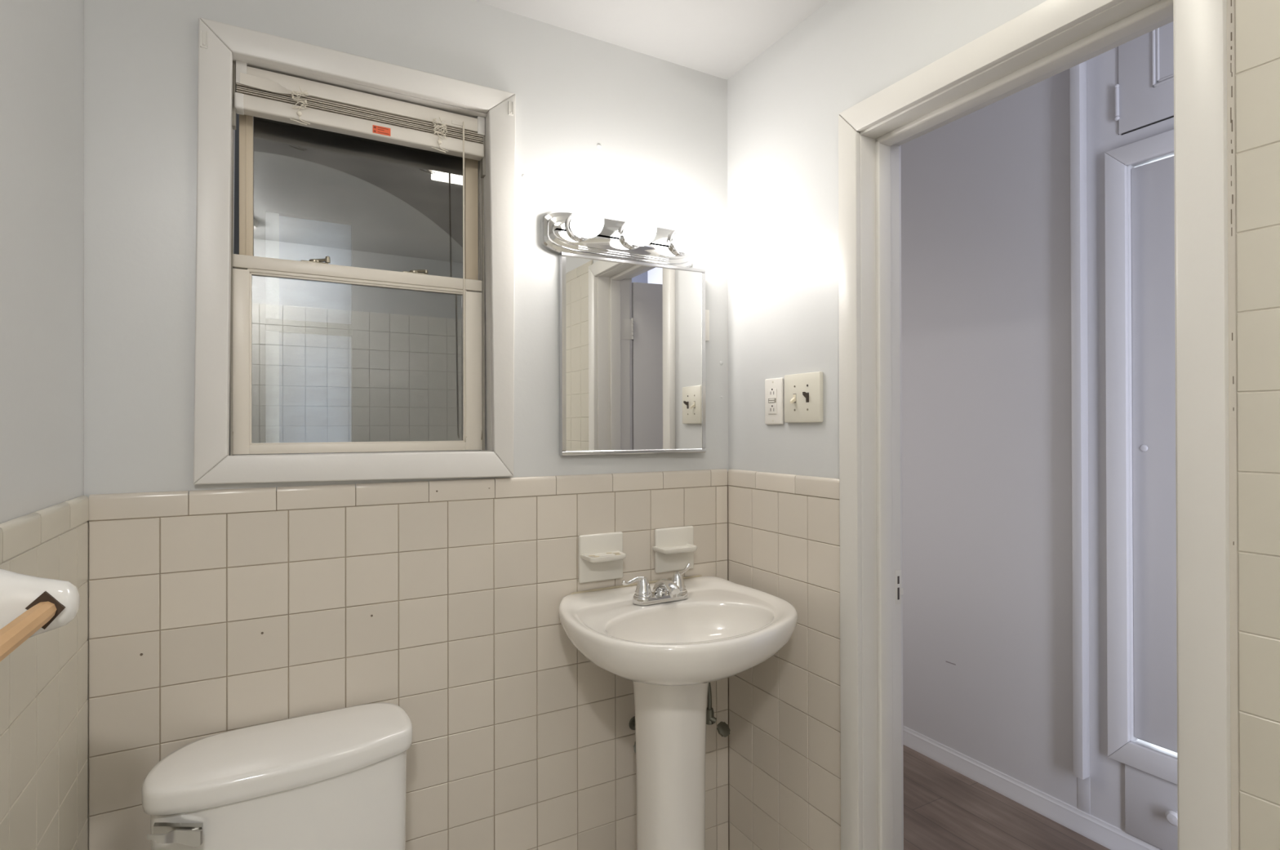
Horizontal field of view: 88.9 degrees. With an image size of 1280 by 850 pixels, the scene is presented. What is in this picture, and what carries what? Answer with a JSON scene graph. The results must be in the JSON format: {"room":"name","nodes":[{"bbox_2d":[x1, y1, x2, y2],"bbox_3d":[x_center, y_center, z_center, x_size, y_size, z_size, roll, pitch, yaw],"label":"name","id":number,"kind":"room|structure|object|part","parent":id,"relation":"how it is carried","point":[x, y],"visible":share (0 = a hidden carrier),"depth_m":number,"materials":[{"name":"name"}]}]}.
{"room":"bathroom","nodes":[
{"label":"bathroom","id":0,"kind":"room"},
{"bbox_2d":[0,0,88,849],"bbox_3d":[-0.523,0.164,0.162,0.141,2.380,2.580,0,0,-29],"label":"wall","id":1,"kind":"structure","parent":0,"point":[44,506],"depth_m":0.99,"materials":[{"name":"grey paint"}]},
{"bbox_2d":[0,568,79,662],"bbox_3d":[-0.566,0.210,0.487,0.100,0.120,0.722,0,0,-29],"label":"towel bar","id":2,"kind":"object","parent":1,"relation":"attached to","point":[30,606],"visible":1,"depth_m":0.74,"materials":[{"name":"white ceramic"}]},
{"bbox_3d":[-0.544,0.210,0.500,0.024,0.023,0.569,0,0,-29],"label":"rod","id":3,"kind":"part","parent":2,"relation":"part of","materials":[{"name":"brown wood"}]},
{"bbox_2d":[25,591,65,629],"bbox_3d":[-0.681,0.211,0.744,0.039,0.043,0.005,0,0,-32],"label":"socket","id":4,"kind":"object","parent":2,"relation":"attached to","point":[56,599],"depth_m":0.75,"materials":[{"name":"brown"}]},
{"bbox_2d":[84,0,728,849],"bbox_3d":[-0.420,0.169,1.617,1.729,2.380,0.131,0,0,-29],"label":"wall","id":5,"kind":"structure","parent":0,"point":[213,609],"depth_m":1.48,"materials":[{"name":"grey paint"}]},
{"bbox_2d":[193,17,515,484],"bbox_3d":[-0.628,-0.343,1.509,0.655,0.937,0.164,0,0,-29],"label":"window","id":6,"kind":"structure","parent":5,"relation":"in","point":[429,183],"depth_m":1.46,"materials":[{"name":"white wood"}]},
{"bbox_2d":[200,29,208,48],"bbox_3d":[-0.860,-0.761,1.287,0.013,0.034,0.006,0,0,-29],"label":"curtain bracket","id":7,"kind":"object","parent":6,"relation":"attached to","point":[203,34],"visible":1,"depth_m":1.29,"materials":[{"name":"white paint"}]},
{"bbox_3d":[-0.853,-0.344,1.304,0.065,0.919,0.022,0,0,-29],"label":"casing","id":8,"kind":"part","parent":6,"relation":"part of","materials":[{"name":"white wood"}]},
{"bbox_3d":[-0.596,0.094,1.444,0.646,0.064,0.022,0,0,-29],"label":"casing","id":9,"kind":"part","parent":6,"relation":"part of","materials":[{"name":"white wood"}]},
{"bbox_3d":[-0.630,-0.149,1.507,0.532,0.422,0.026,0,0,-29],"label":"sash","id":10,"kind":"part","parent":6,"relation":"part of","materials":[{"name":"beige paint"}]},
{"bbox_3d":[-0.591,-0.781,1.450,0.643,0.061,0.022,0,0,-29],"label":"casing","id":11,"kind":"part","parent":6,"relation":"part of","materials":[{"name":"white wood"}]},
{"bbox_3d":[-0.643,-0.542,1.534,0.455,0.358,0.001,0,0,-29],"label":"pane","id":12,"kind":"part","parent":6,"relation":"part of","materials":[{"name":"clear glass"}]},
{"bbox_3d":[-0.640,-0.542,1.535,0.516,0.422,0.028,0,0,-29],"label":"sash","id":13,"kind":"part","parent":6,"relation":"part of","materials":[{"name":"beige"}]},
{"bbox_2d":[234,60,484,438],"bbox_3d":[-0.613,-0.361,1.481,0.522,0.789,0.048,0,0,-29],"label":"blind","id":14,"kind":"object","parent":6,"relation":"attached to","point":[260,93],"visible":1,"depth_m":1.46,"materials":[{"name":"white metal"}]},
{"bbox_3d":[-0.615,-0.670,1.483,0.518,0.031,0.033,0,0,-29],"label":"rail","id":15,"kind":"part","parent":14,"relation":"part of","materials":[{"name":"white metal"}]},
{"bbox_2d":[373,125,389,134],"bbox_3d":[-0.586,-0.667,1.480,0.032,0.013,0.001,0,0,-29],"label":"print","id":16,"kind":"object","parent":14,"relation":"on","point":[378,130],"depth_m":1.48,"materials":[{"name":"orange"}]},
{"bbox_3d":[-0.633,0.072,1.517,0.560,0.018,0.142,0,0,-29],"label":"sill","id":17,"kind":"part","parent":6,"relation":"part of","materials":[{"name":"white wood"}]},
{"bbox_3d":[-0.336,-0.344,1.589,0.066,0.934,0.022,0,0,-29],"label":"casing","id":18,"kind":"part","parent":6,"relation":"part of","materials":[{"name":"white wood"}]},
{"bbox_2d":[508,100,513,115],"bbox_3d":[-0.314,-0.772,1.589,0.013,0.034,0.006,0,0,-29],"label":"curtain bracket","id":19,"kind":"object","parent":6,"relation":"attached to","point":[510,103],"visible":1,"depth_m":1.59,"materials":[{"name":"white paint"}]},
{"bbox_2d":[577,531,626,583],"bbox_3d":[-0.088,0.346,1.686,0.127,0.124,0.070,0,0,-29],"label":"toothbrush holder","id":20,"kind":"object","parent":5,"relation":"attached to","point":[601,556],"visible":1,"depth_m":1.70,"materials":[{"name":"white ceramic"}]},
{"bbox_2d":[580,550,626,562],"bbox_3d":[-0.091,0.340,1.680,0.112,0.014,0.061,0,0,-29],"label":"shelf","id":21,"kind":"object","parent":20,"relation":"attached to","point":[586,556],"depth_m":1.67,"materials":[{"name":"white ceramic"}]},
{"bbox_2d":[540,204,705,266],"bbox_3d":[-0.021,-0.491,1.702,0.454,0.111,0.131,0,0,-29],"label":"vanity light","id":22,"kind":"object","parent":5,"relation":"attached to","point":[585,230],"visible":1,"depth_m":1.69,"materials":[{"name":"silver metal"}]},
{"bbox_3d":[-0.130,-0.504,1.613,0.081,0.081,0.081,0,0,-29],"label":"globe bulb","id":23,"kind":"part","parent":22,"relation":"part of","materials":[{"name":"white glass"}]},
{"bbox_3d":[0.002,-0.504,1.686,0.081,0.081,0.081,0,0,-29],"label":"globe bulb","id":24,"kind":"part","parent":22,"relation":"part of","materials":[{"name":"white glass"}]},
{"bbox_3d":[0.135,-0.504,1.759,0.081,0.081,0.081,0,0,-29],"label":"globe bulb","id":25,"kind":"part","parent":22,"relation":"part of","materials":[{"name":"white glass"}]},
{"bbox_2d":[629,715,635,729],"bbox_3d":[0.019,0.766,1.704,0.088,0.041,0.027,0,0,-29],"label":"shutoff valve","id":26,"kind":"object","parent":5,"relation":"attached to","point":[632,723],"depth_m":1.76,"materials":[{"name":"grey metal"}]},
{"bbox_2d":[559,251,706,455],"bbox_3d":[-0.011,-0.182,1.758,0.426,0.518,0.040,0,0,-29],"label":"mirror","id":27,"kind":"object","parent":5,"relation":"attached to","point":[632,333],"visible":1,"depth_m":1.74,"materials":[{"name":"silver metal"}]},
{"bbox_2d":[633,741,635,752],"bbox_3d":[0.025,0.823,1.692,0.088,0.027,0.009,0,0,-29],"label":"shutoff valve","id":28,"kind":"object","parent":5,"relation":"attached to","point":[634,746],"depth_m":1.68,"materials":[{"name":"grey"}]},
{"bbox_3d":[0.002,0.832,1.683,0.040,0.035,0.031,0,0,-29],"label":"handle","id":29,"kind":"part","parent":28,"relation":"part of","materials":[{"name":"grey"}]},
{"bbox_2d":[652,525,697,573],"bbox_3d":[0.105,0.346,1.793,0.135,0.122,0.070,0,0,-29],"label":"soap dish","id":30,"kind":"object","parent":5,"relation":"attached to","point":[674,548],"visible":0.99,"depth_m":1.81,"materials":[{"name":"white ceramic"}]},
{"bbox_2d":[652,542,697,554],"bbox_3d":[0.099,0.339,1.785,0.116,0.014,0.061,0,0,-29],"label":"shelf","id":31,"kind":"object","parent":30,"relation":"attached to","point":[659,548],"depth_m":1.79,"materials":[{"name":"white ceramic"}]},
{"bbox_2d":[705,309,709,341],"bbox_3d":[0.181,-0.287,1.881,0.038,0.089,0.012,0,0,-29],"label":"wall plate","id":32,"kind":"object","parent":5,"relation":"attached to","point":[707,312],"visible":0.44,"depth_m":1.88,"materials":[{"name":"white plastic"}]},
{"bbox_2d":[706,682,716,724],"bbox_3d":[0.229,0.749,1.764,0.088,0.115,0.045,0,0,-29],"label":"shutoff valve","id":33,"kind":"object","parent":5,"relation":"attached to","point":[710,718],"depth_m":1.81,"materials":[{"name":"grey metal"}]},
{"bbox_2d":[716,721,730,737],"bbox_3d":[0.256,0.790,1.716,0.088,0.041,0.057,0,0,-29],"label":"shutoff valve","id":34,"kind":"object","parent":5,"relation":"attached to","point":[723,729],"depth_m":1.80,"materials":[{"name":"grey metal"}]},
{"bbox_3d":[0.232,0.844,1.810,0.039,0.034,0.032,0,0,-29],"label":"handle","id":35,"kind":"part","parent":34,"relation":"part of","materials":[{"name":"grey metal"}]},
{"bbox_2d":[474,0,829,79],"bbox_3d":[0.117,-1.076,0.522,1.612,0.100,2.580,0,0,-29],"label":"ceiling","id":36,"kind":"structure","parent":0,"point":[718,38],"depth_m":1.66,"materials":[{"name":"grey paint"}]},
{"bbox_2d":[727,0,1279,849],"bbox_3d":[0.871,-0.037,0.933,0.130,2.780,2.580,0,0,-29],"label":"wall","id":37,"kind":"structure","parent":0,"point":[784,105],"depth_m":1.58,"materials":[{"name":"grey paint"}]},
{"bbox_2d":[764,377,783,424],"bbox_3d":[0.357,-0.063,1.744,0.012,0.124,0.070,0,0,-29],"label":"electrical outlet","id":38,"kind":"object","parent":37,"relation":"attached to","point":[774,387],"visible":1,"depth_m":1.74,"materials":[{"name":"white plastic"}]},
{"bbox_2d":[768,388,777,413],"bbox_3d":[0.354,-0.063,1.743,0.004,0.067,0.033,0,0,-29],"label":"receptacle","id":39,"kind":"object","parent":38,"relation":"attached to","point":[772,393],"depth_m":1.74,"materials":[{"name":"grey plastic"}]},
{"bbox_2d":[784,371,823,422],"bbox_3d":[0.405,-0.068,1.642,0.027,0.124,0.130,0,0,-29],"label":"light switch","id":40,"kind":"object","parent":37,"relation":"attached to","point":[803,392],"visible":1,"depth_m":1.63,"materials":[{"name":"beige plastic"}]},
{"bbox_2d":[838,0,1231,849],"bbox_3d":[0.701,0.312,1.249,0.156,2.085,0.720,0,0,-29],"label":"door frame","id":41,"kind":"structure","parent":37,"relation":"attached to","point":[1051,37],"depth_m":1.19,"materials":[{"name":"white paint"}]},
{"bbox_3d":[0.486,0.316,1.500,0.022,2.081,0.055,0,0,-29],"label":"casing","id":42,"kind":"part","parent":41,"relation":"part of","materials":[{"name":"white paint"}]},
{"bbox_3d":[0.609,0.381,1.534,0.026,0.080,0.002,0,0,-29],"label":"strike plate","id":43,"kind":"part","parent":41,"relation":"part of","materials":[{"name":"white paint"}]},
{"bbox_3d":[0.603,0.314,1.571,0.016,2.084,0.060,0,0,-29],"label":"casing","id":44,"kind":"part","parent":41,"relation":"part of","materials":[{"name":"white paint"}]},
{"bbox_3d":[0.642,-0.695,1.217,0.022,0.067,0.707,0,0,-29],"label":"casing","id":45,"kind":"part","parent":41,"relation":"part of","materials":[{"name":"white paint"}]},
{"bbox_3d":[0.803,0.318,0.928,0.022,2.072,0.058,0,0,-29],"label":"casing","id":46,"kind":"part","parent":41,"relation":"part of","materials":[{"name":"white paint"}]},
{"bbox_2d":[902,744,1110,849],"bbox_3d":[1.310,1.394,1.437,1.275,0.080,4.750,0,0,-29],"label":"floor","id":47,"kind":"structure","parent":0,"point":[944,808],"depth_m":2.25,"materials":[{"name":"brown wood"}]},
{"bbox_2d":[901,46,1177,831],"bbox_3d":[1.803,-0.037,1.716,0.141,2.780,4.750,0,0,-29],"label":"wall","id":48,"kind":"structure","parent":0,"point":[986,268],"depth_m":2.41,"materials":[{"name":"grey paint"}]},
{"bbox_2d":[902,724,1161,849],"bbox_3d":[1.762,1.317,1.630,0.018,0.072,4.650,0,0,-29],"label":"baseboard","id":49,"kind":"structure","parent":48,"relation":"attached to","point":[1108,835],"depth_m":2.32,"materials":[{"name":"white paint"}]},
{"bbox_2d":[1069,60,1089,779],"bbox_3d":[1.455,-0.129,2.161,0.043,2.580,0.032,0,0,-29],"label":"trim","id":50,"kind":"structure","parent":48,"relation":"attached to","point":[1077,73],"depth_m":2.15,"materials":[{"name":"white paint"}]},
{"bbox_2d":[1077,776,1089,813],"bbox_3d":[1.474,1.222,2.169,0.002,0.123,0.038,0,0,-29],"label":"trim","id":51,"kind":"structure","parent":48,"relation":"attached to","point":[1083,785],"depth_m":2.17,"materials":[{"name":"grey paint"}]},
{"bbox_2d":[1104,21,1177,849],"bbox_3d":[1.670,-0.033,1.809,0.084,2.626,0.670,0,0,-29],"label":"cupboard","id":52,"kind":"object","parent":48,"relation":"attached to","point":[1140,201],"visible":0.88,"depth_m":2.02,"materials":[{"name":"white paint"}]},
{"bbox_3d":[1.566,0.072,2.029,0.008,0.022,0.022,0,0,-29],"label":"painted knob","id":53,"kind":"part","parent":52,"relation":"part of","materials":[{"name":"grey paint"}]},
{"bbox_3d":[1.668,-1.135,1.813,0.008,0.421,0.600,0,0,-29],"label":"door","id":54,"kind":"part","parent":52,"relation":"part of","materials":[{"name":"grey paint"}]},
{"bbox_3d":[1.674,1.173,1.799,0.011,0.214,0.590,0,0,-29],"label":"drawer","id":55,"kind":"part","parent":52,"relation":"part of","materials":[{"name":"grey paint"}]},
{"bbox_3d":[1.694,0.085,1.822,0.022,1.790,0.548,0,0,-29],"label":"cupboard door","id":56,"kind":"part","parent":52,"relation":"part of","materials":[{"name":"grey paint"}]},
{"bbox_3d":[1.666,-1.183,1.804,0.008,0.306,0.426,0,0,-29],"label":"panel moulding","id":57,"kind":"part","parent":52,"relation":"part of","materials":[{"name":"white paint"}]},
{"bbox_3d":[1.578,1.159,1.926,0.035,0.042,0.042,0,0,-29],"label":"drawer knob","id":58,"kind":"part","parent":52,"relation":"part of","materials":[{"name":"white paint"}]},
{"bbox_3d":[0.142,1.394,0.524,1.654,0.080,2.580,0,0,-29],"label":"floor","id":59,"kind":"structure","parent":0,"visible":0},
{"bbox_2d":[141,702,412,849],"bbox_3d":[-0.564,0.979,1.056,0.445,0.756,0.682,0,0,-29],"label":"toilet","id":60,"kind":"object","parent":59,"relation":"on","point":[335,779],"visible":1,"depth_m":1.19,"materials":[{"name":"white ceramic"}]},
{"bbox_3d":[-0.761,0.676,1.071,0.072,0.049,0.042,0,0,-29],"label":"flush lever","id":61,"kind":"part","parent":60,"relation":"part of","materials":[{"name":"silver metal"}]},
{"bbox_3d":[-0.674,0.806,1.256,0.424,0.314,0.206,0,0,-29],"label":"tank","id":62,"kind":"part","parent":60,"relation":"part of","materials":[{"name":"white ceramic"}]},
{"bbox_2d":[558,574,798,849],"bbox_3d":[0.108,0.892,1.553,0.559,0.931,0.486,0,0,-29],"label":"pedestal sink","id":63,"kind":"object","parent":59,"relation":"on","point":[670,652],"visible":0.96,"depth_m":1.49,"materials":[{"name":"white ceramic"}]},
{"bbox_2d":[621,563,691,604],"bbox_3d":[0.062,0.409,1.654,0.220,0.080,0.105,0,0,-29],"label":"faucet","id":64,"kind":"object","parent":63,"relation":"on","point":[664,590],"visible":1,"depth_m":1.64,"materials":[{"name":"silver metal"}]},
{"bbox_3d":[-0.008,0.407,1.643,0.086,0.052,0.047,0,0,-29],"label":"handle","id":65,"kind":"part","parent":64,"relation":"part of","materials":[{"name":"silver metal"}]},
{"bbox_3d":[0.065,0.413,1.654,0.040,0.045,0.102,0,0,-29],"label":"spout","id":66,"kind":"part","parent":64,"relation":"part of","materials":[{"name":"silver metal"}]},
{"bbox_3d":[0.112,0.401,1.711,0.082,0.064,0.047,0,0,-34],"label":"handle","id":67,"kind":"part","parent":64,"relation":"part of","materials":[{"name":"silver metal"}]},
{"bbox_2d":[558,576,798,685],"bbox_3d":[0.107,0.499,1.554,0.559,0.136,0.486,0,0,-29],"label":"basin","id":68,"kind":"object","parent":63,"relation":"in","point":[724,628],"depth_m":1.53,"materials":[{"name":"white ceramic"}]},
{"label":"outside","id":69,"kind":"structure","parent":0,"visible":0},
{"bbox_2d":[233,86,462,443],"bbox_3d":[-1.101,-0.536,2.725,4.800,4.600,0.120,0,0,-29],"label":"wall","id":70,"kind":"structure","parent":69,"point":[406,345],"depth_m":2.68,"materials":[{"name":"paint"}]}
]}

